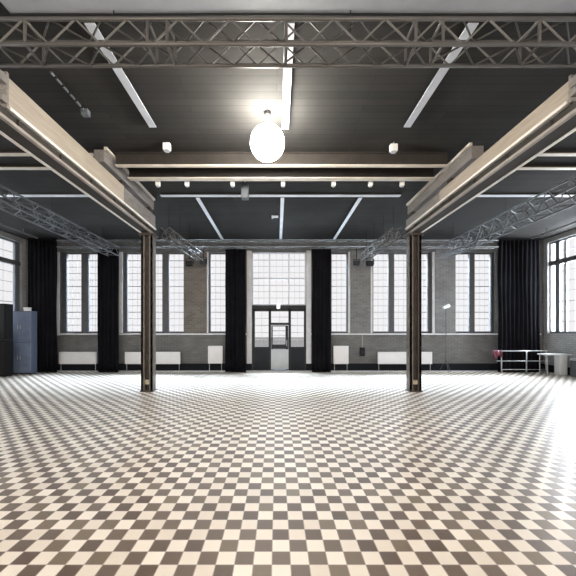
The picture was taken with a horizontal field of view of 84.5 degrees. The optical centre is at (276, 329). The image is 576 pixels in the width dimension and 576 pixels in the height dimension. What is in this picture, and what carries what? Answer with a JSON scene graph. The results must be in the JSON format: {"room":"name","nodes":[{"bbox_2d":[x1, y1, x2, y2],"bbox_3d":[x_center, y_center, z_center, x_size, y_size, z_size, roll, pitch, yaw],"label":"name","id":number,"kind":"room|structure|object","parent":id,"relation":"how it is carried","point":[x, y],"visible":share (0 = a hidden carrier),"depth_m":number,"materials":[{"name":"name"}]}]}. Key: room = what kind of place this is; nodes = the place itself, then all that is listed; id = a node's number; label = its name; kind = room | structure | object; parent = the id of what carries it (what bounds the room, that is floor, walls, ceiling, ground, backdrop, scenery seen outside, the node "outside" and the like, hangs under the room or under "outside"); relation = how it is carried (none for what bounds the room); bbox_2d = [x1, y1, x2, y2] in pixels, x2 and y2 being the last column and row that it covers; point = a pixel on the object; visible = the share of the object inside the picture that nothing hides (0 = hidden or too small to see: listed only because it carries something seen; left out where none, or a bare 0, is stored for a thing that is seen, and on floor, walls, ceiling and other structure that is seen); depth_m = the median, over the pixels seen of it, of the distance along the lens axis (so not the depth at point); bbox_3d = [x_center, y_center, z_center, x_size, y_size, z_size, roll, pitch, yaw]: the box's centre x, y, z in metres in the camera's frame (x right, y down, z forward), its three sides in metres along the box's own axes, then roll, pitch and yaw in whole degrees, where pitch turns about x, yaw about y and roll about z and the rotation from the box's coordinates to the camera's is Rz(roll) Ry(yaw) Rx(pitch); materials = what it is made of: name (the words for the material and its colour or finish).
{"room":"event hall","nodes":[
{"label":"event hall","id":0,"kind":"room"},
{"bbox_2d":[0,231,25,310],"bbox_3d":[-10.875,-1.050,3.250,0.350,5.600,20.500,0,0,0],"label":"wall","id":1,"kind":"structure","parent":0,"point":[21,241],"depth_m":13.33,"materials":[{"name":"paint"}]},
{"bbox_2d":[0,237,20,310],"bbox_3d":[-10.850,-1.761,12.375,0.180,3.778,1.850,0,0,0],"label":"window","id":2,"kind":"structure","parent":1,"relation":"in","point":[15,262],"depth_m":13.09,"materials":[{"name":"metal"}]},
{"bbox_2d":[26,240,543,363],"bbox_3d":[0.325,-1.050,13.675,22.750,5.600,0.350,0,0,0],"label":"wall","id":3,"kind":"structure","parent":0,"point":[193,349],"depth_m":13.50,"materials":[{"name":"grey brick"}]},
{"bbox_2d":[57,252,59,332],"bbox_3d":[-9.309,-1.547,13.480,0.119,3.550,0.040,0,0,0],"label":"trim","id":4,"kind":"structure","parent":3,"relation":"attached to","point":[58,253],"depth_m":13.46,"materials":[{"name":"paint"}]},
{"bbox_2d":[61,253,96,332],"bbox_3d":[-8.443,-1.597,13.660,1.597,3.450,0.140,0,0,0],"label":"window","id":5,"kind":"structure","parent":3,"relation":"in","point":[85,260],"depth_m":13.59,"materials":[{"name":"metal"}]},
{"bbox_2d":[119,252,122,332],"bbox_3d":[-6.637,-1.597,13.480,0.140,3.450,0.040,0,0,0],"label":"trim","id":6,"kind":"structure","parent":3,"relation":"attached to","point":[120,253],"depth_m":13.46,"materials":[{"name":"paint"}]},
{"bbox_2d":[124,253,183,332],"bbox_3d":[-5.260,-1.597,13.660,2.598,3.450,0.140,0,0,0],"label":"window","id":7,"kind":"structure","parent":3,"relation":"in","point":[165,260],"depth_m":13.59,"materials":[{"name":"metal"}]},
{"bbox_2d":[57,333,250,334],"bbox_3d":[-5.813,0.178,13.465,9.412,0.060,0.070,0,0,0],"label":"trim","id":8,"kind":"structure","parent":3,"relation":"attached to","point":[57,333],"depth_m":13.43,"materials":[{"name":"paint"}]},
{"bbox_2d":[57,364,251,370],"bbox_3d":[-5.882,1.588,13.475,9.635,0.323,0.050,0,0,0],"label":"baseboard","id":9,"kind":"structure","parent":3,"relation":"attached to","point":[60,367],"depth_m":13.45,"materials":[{"name":"black"}]},
{"bbox_2d":[184,250,206,332],"bbox_3d":[-3.471,-1.612,13.470,0.962,3.520,0.060,0,0,0],"label":"brick pier","id":10,"kind":"object","parent":3,"relation":"attached to","point":[195,276],"visible":1,"depth_m":13.44,"materials":[{"name":"grey brick"}]},
{"bbox_2d":[207,252,207,332],"bbox_3d":[-2.953,-1.597,13.480,0.055,3.450,0.040,0,0,0],"label":"trim","id":11,"kind":"structure","parent":3,"relation":"attached to","point":[207,252],"depth_m":13.46,"materials":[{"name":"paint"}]},
{"bbox_2d":[209,253,225,332],"bbox_3d":[-2.545,-1.597,13.660,0.745,3.450,0.140,0,0,0],"label":"window","id":12,"kind":"structure","parent":3,"relation":"in","point":[210,254],"depth_m":13.60,"materials":[{"name":"metal"}]},
{"bbox_2d":[247,251,251,363],"bbox_3d":[-1.177,-0.811,13.480,0.200,5.122,0.040,0,0,0],"label":"trim","id":13,"kind":"structure","parent":3,"relation":"attached to","point":[249,253],"depth_m":13.46,"materials":[{"name":"paint"}]},
{"bbox_2d":[252,305,305,369],"bbox_3d":[0.085,0.349,13.633,2.300,2.802,0.215,0,0,0],"label":"door","id":14,"kind":"structure","parent":3,"relation":"in","point":[275,356],"depth_m":13.61,"materials":[{"name":"black metal"}]},
{"bbox_2d":[252,253,305,304],"bbox_3d":[0.085,-2.193,13.660,2.300,2.257,0.100,0,0,0],"label":"window","id":15,"kind":"structure","parent":3,"relation":"in","point":[258,260],"depth_m":13.66,"materials":[{"name":"grey"}]},
{"bbox_2d":[252,369,305,370],"bbox_3d":[0.085,1.732,13.665,2.300,0.035,0.370,0,0,0],"label":"trim","id":16,"kind":"structure","parent":3,"relation":"attached to","point":[273,369],"depth_m":13.48,"materials":[{"name":"black"}]},
{"bbox_2d":[57,371,544,371],"bbox_3d":[0.325,1.735,13.405,22.050,0.030,0.089,0,0,0],"label":"trim","id":17,"kind":"structure","parent":3,"relation":"attached to","point":[57,371],"depth_m":13.36,"materials":[{"name":"paint"}]},
{"bbox_2d":[306,251,310,363],"bbox_3d":[1.348,-0.811,13.480,0.200,5.122,0.040,0,0,0],"label":"trim","id":18,"kind":"structure","parent":3,"relation":"attached to","point":[308,253],"depth_m":13.46,"materials":[{"name":"paint"}]},
{"bbox_2d":[331,253,347,332],"bbox_3d":[2.651,-1.597,13.660,0.745,3.450,0.140,0,0,0],"label":"window","id":19,"kind":"structure","parent":3,"relation":"in","point":[346,254],"depth_m":13.60,"materials":[{"name":"metal"}]},
{"bbox_2d":[348,252,349,332],"bbox_3d":[3.071,-1.597,13.480,0.077,3.450,0.040,0,0,0],"label":"trim","id":20,"kind":"structure","parent":3,"relation":"attached to","point":[348,252],"depth_m":13.46,"materials":[{"name":"paint"}]},
{"bbox_2d":[350,250,370,332],"bbox_3d":[3.545,-1.612,13.470,0.856,3.520,0.060,0,0,0],"label":"brick pier","id":21,"kind":"object","parent":3,"relation":"attached to","point":[360,275],"visible":0.86,"depth_m":13.44,"materials":[{"name":"grey brick"}]},
{"bbox_2d":[360,348,364,355],"bbox_3d":[3.620,0.662,13.447,0.213,0.890,0.103,0,0,0],"label":"wall box","id":22,"kind":"object","parent":3,"relation":"attached to","point":[362,350],"visible":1,"depth_m":13.41,"materials":[{"name":"black"}]},
{"bbox_2d":[371,253,372,332],"bbox_3d":[4.020,-1.597,13.480,0.077,3.450,0.040,0,0,0],"label":"trim","id":23,"kind":"structure","parent":3,"relation":"attached to","point":[371,253],"depth_m":13.46,"materials":[{"name":"paint"}]},
{"bbox_2d":[373,253,430,332],"bbox_3d":[5.334,-1.597,13.660,2.534,3.450,0.140,0,0,0],"label":"window","id":24,"kind":"structure","parent":3,"relation":"in","point":[390,260],"depth_m":13.61,"materials":[{"name":"metal"}]},
{"bbox_2d":[378,352,431,370],"bbox_3d":[5.383,1.336,13.370,2.271,0.829,0.120,0,0,0],"label":"radiator","id":25,"kind":"object","parent":3,"relation":"attached to","point":[383,357],"visible":0.77,"depth_m":13.31,"materials":[{"name":"white metal"}]},
{"bbox_2d":[307,333,540,334],"bbox_3d":[6.239,0.178,13.465,9.923,0.060,0.070,0,0,0],"label":"trim","id":26,"kind":"structure","parent":3,"relation":"attached to","point":[307,333],"depth_m":13.43,"materials":[{"name":"paint"}]},
{"bbox_2d":[306,364,543,370],"bbox_3d":[6.293,1.588,13.475,10.115,0.323,0.050,0,0,0],"label":"baseboard","id":27,"kind":"structure","parent":3,"relation":"attached to","point":[338,367],"depth_m":13.45,"materials":[{"name":"black"}]},
{"bbox_2d":[432,252,434,332],"bbox_3d":[6.661,-1.597,13.480,0.094,3.450,0.040,0,0,0],"label":"trim","id":28,"kind":"structure","parent":3,"relation":"attached to","point":[433,253],"depth_m":13.46,"materials":[{"name":"paint"}]},
{"bbox_2d":[435,250,455,332],"bbox_3d":[7.144,-1.612,13.470,0.856,3.520,0.060,0,0,0],"label":"brick pier","id":29,"kind":"object","parent":3,"relation":"attached to","point":[445,268],"visible":0.86,"depth_m":13.44,"materials":[{"name":"grey brick"}]},
{"bbox_2d":[456,253,493,332],"bbox_3d":[8.432,-1.597,13.660,1.704,3.450,0.140,0,0,0],"label":"window","id":30,"kind":"structure","parent":3,"relation":"in","point":[471,260],"depth_m":13.61,"materials":[{"name":"metal"}]},
{"bbox_2d":[0,372,575,575],"bbox_3d":[0.325,1.850,3.250,22.850,0.200,21.300,0,0,0],"label":"floor","id":31,"kind":"structure","parent":0,"point":[199,473],"depth_m":3.84,"materials":[{"name":"tile"}]},
{"bbox_2d":[0,304,12,376],"bbox_3d":[-10.405,0.380,12.018,0.510,2.740,0.365,0,0,0],"label":"cabinet","id":32,"kind":"object","parent":31,"relation":"on","point":[6,310],"visible":1,"depth_m":11.89,"materials":[{"name":"black metal"}]},
{"bbox_2d":[0,305,3,338],"bbox_3d":[-10.405,-0.310,11.842,0.430,1.260,0.014,0,0,0],"label":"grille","id":33,"kind":"object","parent":32,"relation":"attached to","point":[1,306],"depth_m":11.84,"materials":[{"name":"black metal"}]},
{"bbox_2d":[0,342,3,374],"bbox_3d":[-10.405,1.060,11.842,0.430,1.240,0.014,0,0,0],"label":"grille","id":34,"kind":"object","parent":32,"relation":"attached to","point":[1,343],"depth_m":11.84,"materials":[{"name":"black metal"}]},
{"bbox_2d":[13,311,36,373],"bbox_3d":[-10.140,0.500,12.623,0.919,2.500,0.353,0,0,0],"label":"storage cabinet","id":35,"kind":"object","parent":31,"relation":"on","point":[24,322],"visible":0.77,"depth_m":12.48,"materials":[{"name":"blue metal"}]},
{"bbox_2d":[27,238,57,371],"bbox_3d":[-9.635,-1.019,13.023,1.222,5.502,0.127,0,0,0],"label":"drape","id":36,"kind":"object","parent":31,"relation":"on","point":[42,252],"visible":0.83,"depth_m":13.02,"materials":[{"name":"black fabric"}]},
{"bbox_2d":[59,352,96,370],"bbox_3d":[-8.389,1.336,13.370,1.556,0.829,0.120,0,0,0],"label":"radiator","id":37,"kind":"object","parent":31,"relation":"on","point":[64,357],"visible":1,"depth_m":13.31,"materials":[{"name":"white metal"}]},
{"bbox_2d":[138,233,157,391],"bbox_3d":[-3.699,-0.500,9.120,0.436,4.500,0.360,0,0,0],"label":"steel column","id":38,"kind":"structure","parent":31,"relation":"on","point":[148,240],"depth_m":9.01,"materials":[{"name":"brown metal"}]},
{"bbox_2d":[0,105,155,233],"bbox_3d":[-3.700,-2.826,3.200,0.346,0.177,12.400,0,0,0],"label":"girder","id":39,"kind":"object","parent":38,"relation":"on","point":[12,128],"visible":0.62,"depth_m":5.37,"materials":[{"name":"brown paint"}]},
{"bbox_2d":[0,69,124,204],"bbox_3d":[-3.694,-3.158,5.720,0.312,0.484,3.360,0,0,0],"label":"timber beam","id":40,"kind":"structure","parent":39,"relation":"on","point":[13,99],"depth_m":5.04,"materials":[{"name":"paint"}]},
{"bbox_2d":[124,187,155,229],"bbox_3d":[-3.682,-3.132,8.355,0.277,0.415,1.890,0,0,0],"label":"lintel beam","id":41,"kind":"structure","parent":39,"relation":"on","point":[131,202],"depth_m":8.17,"materials":[{"name":"paint"}]},
{"bbox_2d":[94,147,154,212],"bbox_3d":[-3.687,-3.595,7.925,0.267,0.469,2.650,0,0,0],"label":"beam","id":42,"kind":"structure","parent":41,"relation":"on","point":[106,158],"depth_m":7.46,"materials":[{"name":"beige paint"}]},
{"bbox_2d":[125,352,179,370],"bbox_3d":[-5.235,1.336,13.370,2.313,0.829,0.120,0,0,0],"label":"radiator","id":43,"kind":"object","parent":31,"relation":"on","point":[130,357],"visible":0.84,"depth_m":13.31,"materials":[{"name":"white metal"}]},
{"bbox_2d":[208,346,222,370],"bbox_3d":[-2.597,1.209,13.370,0.610,1.081,0.120,0,0,0],"label":"radiator","id":44,"kind":"object","parent":31,"relation":"on","point":[215,353],"visible":1,"depth_m":13.31,"materials":[{"name":"white metal"}]},
{"bbox_2d":[225,249,245,371],"bbox_3d":[-1.697,-0.824,13.026,0.872,5.112,0.125,0,0,0],"label":"drape","id":45,"kind":"object","parent":31,"relation":"on","point":[235,262],"visible":0.99,"depth_m":13.02,"materials":[{"name":"black fabric"}]},
{"bbox_2d":[312,249,330,371],"bbox_3d":[1.825,-0.824,13.024,0.811,5.112,0.126,0,0,0],"label":"drape","id":46,"kind":"object","parent":31,"relation":"on","point":[321,258],"visible":0.98,"depth_m":13.02,"materials":[{"name":"black fabric"}]},
{"bbox_2d":[333,346,348,370],"bbox_3d":[2.691,1.209,13.370,0.631,1.081,0.120,0,0,0],"label":"radiator","id":47,"kind":"object","parent":31,"relation":"on","point":[340,353],"visible":1,"depth_m":13.31,"materials":[{"name":"white metal"}]},
{"bbox_2d":[404,233,423,391],"bbox_3d":[3.937,-0.500,9.120,0.436,4.500,0.360,0,0,0],"label":"steel column","id":48,"kind":"structure","parent":31,"relation":"on","point":[413,240],"depth_m":9.02,"materials":[{"name":"brown metal"}]},
{"bbox_2d":[403,101,575,237],"bbox_3d":[3.925,-2.826,3.200,0.366,0.177,12.400,0,0,0],"label":"girder","id":49,"kind":"object","parent":48,"relation":"on","point":[561,126],"visible":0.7,"depth_m":5.30,"materials":[{"name":"brown paint"}]},
{"bbox_2d":[405,193,441,229],"bbox_3d":[3.902,-3.078,8.355,0.285,0.285,1.890,0,0,0],"label":"lintel beam","id":50,"kind":"structure","parent":49,"relation":"on","point":[432,204],"depth_m":8.19,"materials":[{"name":"paint"}]},
{"bbox_2d":[406,143,483,216],"bbox_3d":[3.908,-3.461,7.725,0.275,0.439,3.050,0,0,0],"label":"beam","id":51,"kind":"structure","parent":50,"relation":"on","point":[469,153],"depth_m":7.13,"materials":[{"name":"beige paint"}]},
{"bbox_2d":[438,74,575,203],"bbox_3d":[3.915,-3.098,5.670,0.320,0.364,3.460,0,0,0],"label":"timber beam","id":52,"kind":"structure","parent":49,"relation":"on","point":[565,96],"depth_m":4.97,"materials":[{"name":"paint"}]},
{"bbox_2d":[439,304,450,372],"bbox_3d":[6.987,0.331,13.052,0.504,2.818,0.322,0,0,0],"label":"stand","id":53,"kind":"object","parent":31,"relation":"on","point":[447,305],"visible":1,"depth_m":13.03,"materials":[{"name":"metal"}]},
{"bbox_2d":[497,238,540,371],"bbox_3d":[9.936,-1.020,13.024,1.756,5.500,0.124,0,0,0],"label":"drape","id":54,"kind":"object","parent":31,"relation":"on","point":[518,259],"visible":0.98,"depth_m":13.02,"materials":[{"name":"black fabric"}]},
{"bbox_2d":[495,350,546,373],"bbox_3d":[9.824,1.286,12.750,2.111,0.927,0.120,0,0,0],"label":"table","id":55,"kind":"object","parent":31,"relation":"on","point":[526,351],"visible":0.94,"depth_m":12.74,"materials":[{"name":"grey metal"}]},
{"bbox_2d":[492,350,502,358],"bbox_3d":[8.859,0.985,12.750,0.382,0.340,0.120,0,0,0],"label":"draped cloth","id":56,"kind":"object","parent":55,"relation":"hanging from","point":[496,353],"visible":1,"depth_m":12.72,"materials":[{"name":"pink fabric"}]},
{"bbox_2d":[537,353,571,375],"bbox_3d":[10.790,1.335,12.325,0.980,0.830,0.450,0,0,0],"label":"table","id":57,"kind":"object","parent":31,"relation":"on","point":[560,359],"depth_m":12.25,"materials":[{"name":"white laminate"}]},
{"bbox_2d":[570,358,575,376],"bbox_3d":[11.117,1.399,11.650,0.355,0.698,0.420,0,0,0],"label":"equipment case","id":58,"kind":"object","parent":31,"relation":"on","point":[572,360],"visible":1,"depth_m":11.71,"materials":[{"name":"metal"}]},
{"bbox_2d":[0,10,575,239],"bbox_3d":[0.325,-4.000,3.250,22.850,0.300,21.300,0,0,0],"label":"ceiling","id":59,"kind":"structure","parent":0,"point":[191,109],"depth_m":5.83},
{"bbox_2d":[0,223,37,238],"bbox_3d":[-9.600,-3.750,8.850,0.057,0.200,7.700,0,0,0],"label":"rail","id":60,"kind":"object","parent":59,"relation":"hanging from","point":[23,232],"visible":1,"depth_m":11.81,"materials":[{"name":"grey metal"}]},
{"bbox_2d":[0,164,49,169],"bbox_3d":[-7.325,-3.810,7.420,6.750,0.080,0.100,0,0,0],"label":"cross beam","id":61,"kind":"structure","parent":59,"relation":"attached to","point":[2,166],"depth_m":7.40,"materials":[{"name":"beige paint"}]},
{"bbox_2d":[0,193,87,196],"bbox_3d":[-7.325,-3.825,9.000,6.750,0.050,0.120,0,0,0],"label":"cross beam","id":62,"kind":"structure","parent":59,"relation":"attached to","point":[22,194],"depth_m":8.96,"materials":[{"name":"metal"}]},
{"bbox_2d":[0,151,93,155],"bbox_3d":[-7.325,-3.815,6.850,6.750,0.070,0.100,0,0,0],"label":"cross beam","id":63,"kind":"structure","parent":59,"relation":"attached to","point":[2,153],"depth_m":6.83,"materials":[{"name":"beige paint"}]},
{"bbox_2d":[0,184,118,255],"bbox_3d":[-6.500,-3.386,7.800,0.466,0.921,9.618,0,0,0],"label":"lighting truss","id":64,"kind":"object","parent":59,"relation":"hanging from","point":[15,201],"visible":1,"depth_m":9.13,"materials":[{"name":"metal"}]},
{"bbox_2d":[50,71,90,117],"bbox_3d":[-3.350,-3.800,5.150,0.120,0.100,0.900,0,0,0],"label":"conduit","id":65,"kind":"object","parent":59,"relation":"attached to","point":[85,112],"visible":1,"depth_m":5.25,"materials":[{"name":"metal"}]},
{"bbox_2d":[84,22,155,126],"bbox_3d":[-2.310,-3.810,4.900,0.125,0.080,2.000,0,0,0],"label":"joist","id":66,"kind":"object","parent":59,"relation":"attached to","point":[91,26],"visible":0.75,"depth_m":4.77,"materials":[{"name":"grey paint"}]},
{"bbox_2d":[155,181,160,186],"bbox_3d":[-2.898,-3.669,7.720,0.100,0.362,0.100,0,0,0],"label":"ceiling spotlight","id":67,"kind":"object","parent":59,"relation":"attached to","point":[157,183],"visible":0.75,"depth_m":7.68,"materials":[{"name":"white plastic"}]},
{"bbox_2d":[163,142,170,152],"bbox_3d":[-2.256,-3.756,6.500,0.150,0.188,0.114,0,0,0],"label":"ceiling spotlight","id":68,"kind":"object","parent":59,"relation":"attached to","point":[166,145],"visible":1,"depth_m":6.45,"materials":[{"name":"white plastic"}]},
{"bbox_2d":[160,223,202,260],"bbox_3d":[-3.200,-3.288,11.000,0.302,1.119,3.031,0,0,6],"label":"lighting truss","id":69,"kind":"object","parent":59,"relation":"hanging from","point":[172,237],"visible":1,"depth_m":10.85,"materials":[{"name":"metal"}]},
{"bbox_2d":[196,197,222,238],"bbox_3d":[-2.275,-3.810,11.110,0.105,0.080,4.080,0,0,0],"label":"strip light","id":70,"kind":"object","parent":59,"relation":"attached to","point":[198,199],"visible":0.93,"depth_m":10.53,"materials":[{"name":"white plastic"}]},
{"bbox_2d":[241,181,248,199],"bbox_3d":[-0.828,-3.619,8.200,0.181,0.461,0.200,0,0,0],"label":"box","id":71,"kind":"object","parent":59,"relation":"hanging from","point":[244,185],"visible":0.98,"depth_m":8.10,"materials":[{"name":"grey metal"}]},
{"bbox_2d":[251,109,283,161],"bbox_3d":[-0.168,-3.427,5.600,0.600,0.846,0.600,0,0,0],"label":"globe lamp","id":72,"kind":"object","parent":59,"relation":"hanging from","point":[267,140],"visible":1,"depth_m":5.40,"materials":[{"name":"white glass"}]},
{"bbox_2d":[56,240,498,248],"bbox_3d":[0.020,-3.571,12.780,17.635,0.551,0.306,0,0,0],"label":"lighting truss","id":73,"kind":"object","parent":59,"relation":"hanging from","point":[63,241],"visible":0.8,"depth_m":12.73,"materials":[{"name":"metal"}]},
{"bbox_2d":[97,249,118,371],"bbox_3d":[-6.938,-0.824,13.024,0.880,5.112,0.128,0,0,0],"label":"drape","id":74,"kind":"object","parent":73,"relation":"hanging from","point":[108,266],"visible":0.98,"depth_m":13.02,"materials":[{"name":"black fabric"}]},
{"bbox_2d":[185,251,193,265],"bbox_3d":[-3.547,-2.952,12.842,0.323,0.716,0.215,0,0,0],"label":"floodlight","id":75,"kind":"object","parent":73,"relation":"hanging from","point":[188,263],"visible":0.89,"depth_m":12.76,"materials":[{"name":"black metal"}]},
{"bbox_2d":[200,248,206,263],"bbox_3d":[-2.979,-2.995,12.842,0.304,0.629,0.215,0,0,0],"label":"floodlight","id":76,"kind":"object","parent":73,"relation":"hanging from","point":[204,261],"visible":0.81,"depth_m":12.78,"materials":[{"name":"black metal"}]},
{"bbox_2d":[353,248,359,264],"bbox_3d":[3.225,-2.972,12.852,0.266,0.676,0.215,0,0,0],"label":"floodlight","id":77,"kind":"object","parent":73,"relation":"hanging from","point":[357,261],"visible":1,"depth_m":12.78,"materials":[{"name":"black metal"}]},
{"bbox_2d":[366,259,373,265],"bbox_3d":[3.770,-2.952,12.842,0.323,0.716,0.215,0,0,0],"label":"floodlight","id":78,"kind":"object","parent":73,"relation":"hanging from","point":[368,263],"visible":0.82,"depth_m":12.73,"materials":[{"name":"black metal"}]},
{"bbox_2d":[272,197,283,238],"bbox_3d":[0.013,-3.826,11.110,0.390,0.112,4.080,0,0,0],"label":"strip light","id":79,"kind":"object","parent":59,"relation":"attached to","point":[282,198],"visible":0.98,"depth_m":10.62,"materials":[{"name":"white plastic"}]},
{"bbox_2d":[160,193,400,196],"bbox_3d":[0.100,-3.825,9.000,6.800,0.050,0.120,0,0,0],"label":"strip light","id":80,"kind":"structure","parent":59,"relation":"attached to","point":[161,194],"depth_m":8.96,"materials":[{"name":"white"}]},
{"bbox_2d":[127,168,434,180],"bbox_3d":[0.100,-3.705,7.500,7.200,0.290,0.160,0,0,0],"label":"cross beam","id":81,"kind":"structure","parent":59,"relation":"attached to","point":[135,174],"depth_m":7.49,"materials":[{"name":"beige metal"}]},
{"bbox_2d":[115,152,447,167],"bbox_3d":[0.100,-3.705,6.900,7.200,0.290,0.100,0,0,0],"label":"cross beam","id":82,"kind":"structure","parent":59,"relation":"attached to","point":[123,159],"depth_m":6.89,"materials":[{"name":"beige metal"}]},
{"bbox_2d":[0,10,575,67],"bbox_3d":[-0.532,-3.540,3.760,10.045,0.614,0.332,0,0,0],"label":"lighting truss","id":83,"kind":"object","parent":59,"relation":"hanging from","point":[561,43],"visible":0.99,"depth_m":3.62,"materials":[{"name":"metal"}]},
{"bbox_2d":[0,0,575,15],"bbox_3d":[0.185,-3.812,2.015,6.890,0.075,3.750,0,0,0],"label":"ceiling beam","id":84,"kind":"structure","parent":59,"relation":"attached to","point":[8,7],"depth_m":3.71,"materials":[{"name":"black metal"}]},
{"bbox_2d":[282,22,294,128],"bbox_3d":[0.155,-3.810,4.925,0.125,0.080,2.050,0,0,0],"label":"strip light","id":85,"kind":"object","parent":59,"relation":"attached to","point":[287,72],"visible":0.75,"depth_m":4.93,"materials":[{"name":"white plastic"}]},
{"bbox_2d":[333,197,361,238],"bbox_3d":[2.384,-3.810,11.110,0.105,0.080,4.080,0,0,0],"label":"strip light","id":86,"kind":"object","parent":59,"relation":"attached to","point":[359,198],"visible":0.93,"depth_m":10.53,"materials":[{"name":"white plastic"}]},
{"bbox_2d":[361,227,401,260],"bbox_3d":[3.525,-3.288,11.000,0.302,1.119,3.020,0,0,-3],"label":"lighting truss","id":87,"kind":"object","parent":59,"relation":"hanging from","point":[391,236],"visible":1,"depth_m":10.67,"materials":[{"name":"metal"}]},
{"bbox_2d":[389,142,397,153],"bbox_3d":[2.389,-3.746,6.500,0.150,0.208,0.114,0,0,0],"label":"ceiling spotlight","id":88,"kind":"object","parent":59,"relation":"attached to","point":[393,147],"visible":1,"depth_m":6.45,"materials":[{"name":"white plastic"}]},
{"bbox_2d":[399,181,404,186],"bbox_3d":[3.044,-3.669,7.720,0.100,0.362,0.100,0,0,0],"label":"ceiling spotlight","id":89,"kind":"object","parent":59,"relation":"attached to","point":[401,183],"visible":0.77,"depth_m":7.68,"materials":[{"name":"white plastic"}]},
{"bbox_2d":[404,22,478,126],"bbox_3d":[2.420,-3.810,4.900,0.125,0.080,2.000,0,0,0],"label":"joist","id":90,"kind":"object","parent":59,"relation":"attached to","point":[472,26],"visible":0.75,"depth_m":4.77,"materials":[{"name":"grey paint"}]},
{"bbox_2d":[437,175,575,257],"bbox_3d":[6.600,-3.346,7.800,0.466,1.001,9.620,0,0,0],"label":"lighting truss","id":91,"kind":"object","parent":59,"relation":"hanging from","point":[573,177],"visible":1,"depth_m":8.76,"materials":[{"name":"metal"}]},
{"bbox_2d":[477,193,575,196],"bbox_3d":[7.775,-3.825,9.000,7.150,0.050,0.120,0,0,0],"label":"joist","id":92,"kind":"object","parent":59,"relation":"attached to","point":[482,194],"depth_m":8.96,"materials":[{"name":"paint"}]},
{"bbox_2d":[484,151,575,155],"bbox_3d":[7.750,-3.815,6.850,7.200,0.070,0.100,0,0,0],"label":"cross beam","id":93,"kind":"structure","parent":59,"relation":"attached to","point":[546,153],"depth_m":6.83,"materials":[{"name":"beige metal"}]},
{"bbox_2d":[518,164,575,169],"bbox_3d":[7.750,-3.810,7.420,7.200,0.080,0.100,0,0,0],"label":"cross beam","id":94,"kind":"structure","parent":59,"relation":"attached to","point":[526,166],"depth_m":7.40,"materials":[{"name":"beige metal"}]},
{"bbox_2d":[531,221,575,238],"bbox_3d":[10.200,-3.750,8.850,0.057,0.200,7.700,0,0,0],"label":"rail","id":95,"kind":"object","parent":59,"relation":"hanging from","point":[546,232],"visible":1,"depth_m":11.67,"materials":[{"name":"grey metal"}]},
{"bbox_2d":[544,229,575,366],"bbox_3d":[11.525,-1.050,3.250,0.350,5.600,20.500,0,0,0],"label":"wall","id":96,"kind":"structure","parent":0,"point":[565,343],"depth_m":13.25,"materials":[{"name":"paint"}]},
{"bbox_2d":[544,364,569,374],"bbox_3d":[11.330,1.600,12.220,0.040,0.300,2.440,0,0,0],"label":"baseboard","id":97,"kind":"structure","parent":96,"relation":"attached to","point":[550,367],"depth_m":13.02,"materials":[{"name":"black"}]},
{"bbox_2d":[549,235,575,332],"bbox_3d":[11.500,-1.761,12.375,0.180,3.778,1.850,0,0,0],"label":"window","id":98,"kind":"structure","parent":96,"relation":"in","point":[558,261],"depth_m":12.86,"materials":[{"name":"metal"}]},
{"label":"outside","id":99,"kind":"structure","parent":0,"visible":0},
{"bbox_2d":[255,337,303,346],"bbox_3d":[0.000,2.200,15.000,120.000,0.300,150.000,0,0,0],"label":"ground","id":100,"kind":"structure","parent":99,"point":[276,340],"depth_m":56.51,"materials":[{"name":"grey"}]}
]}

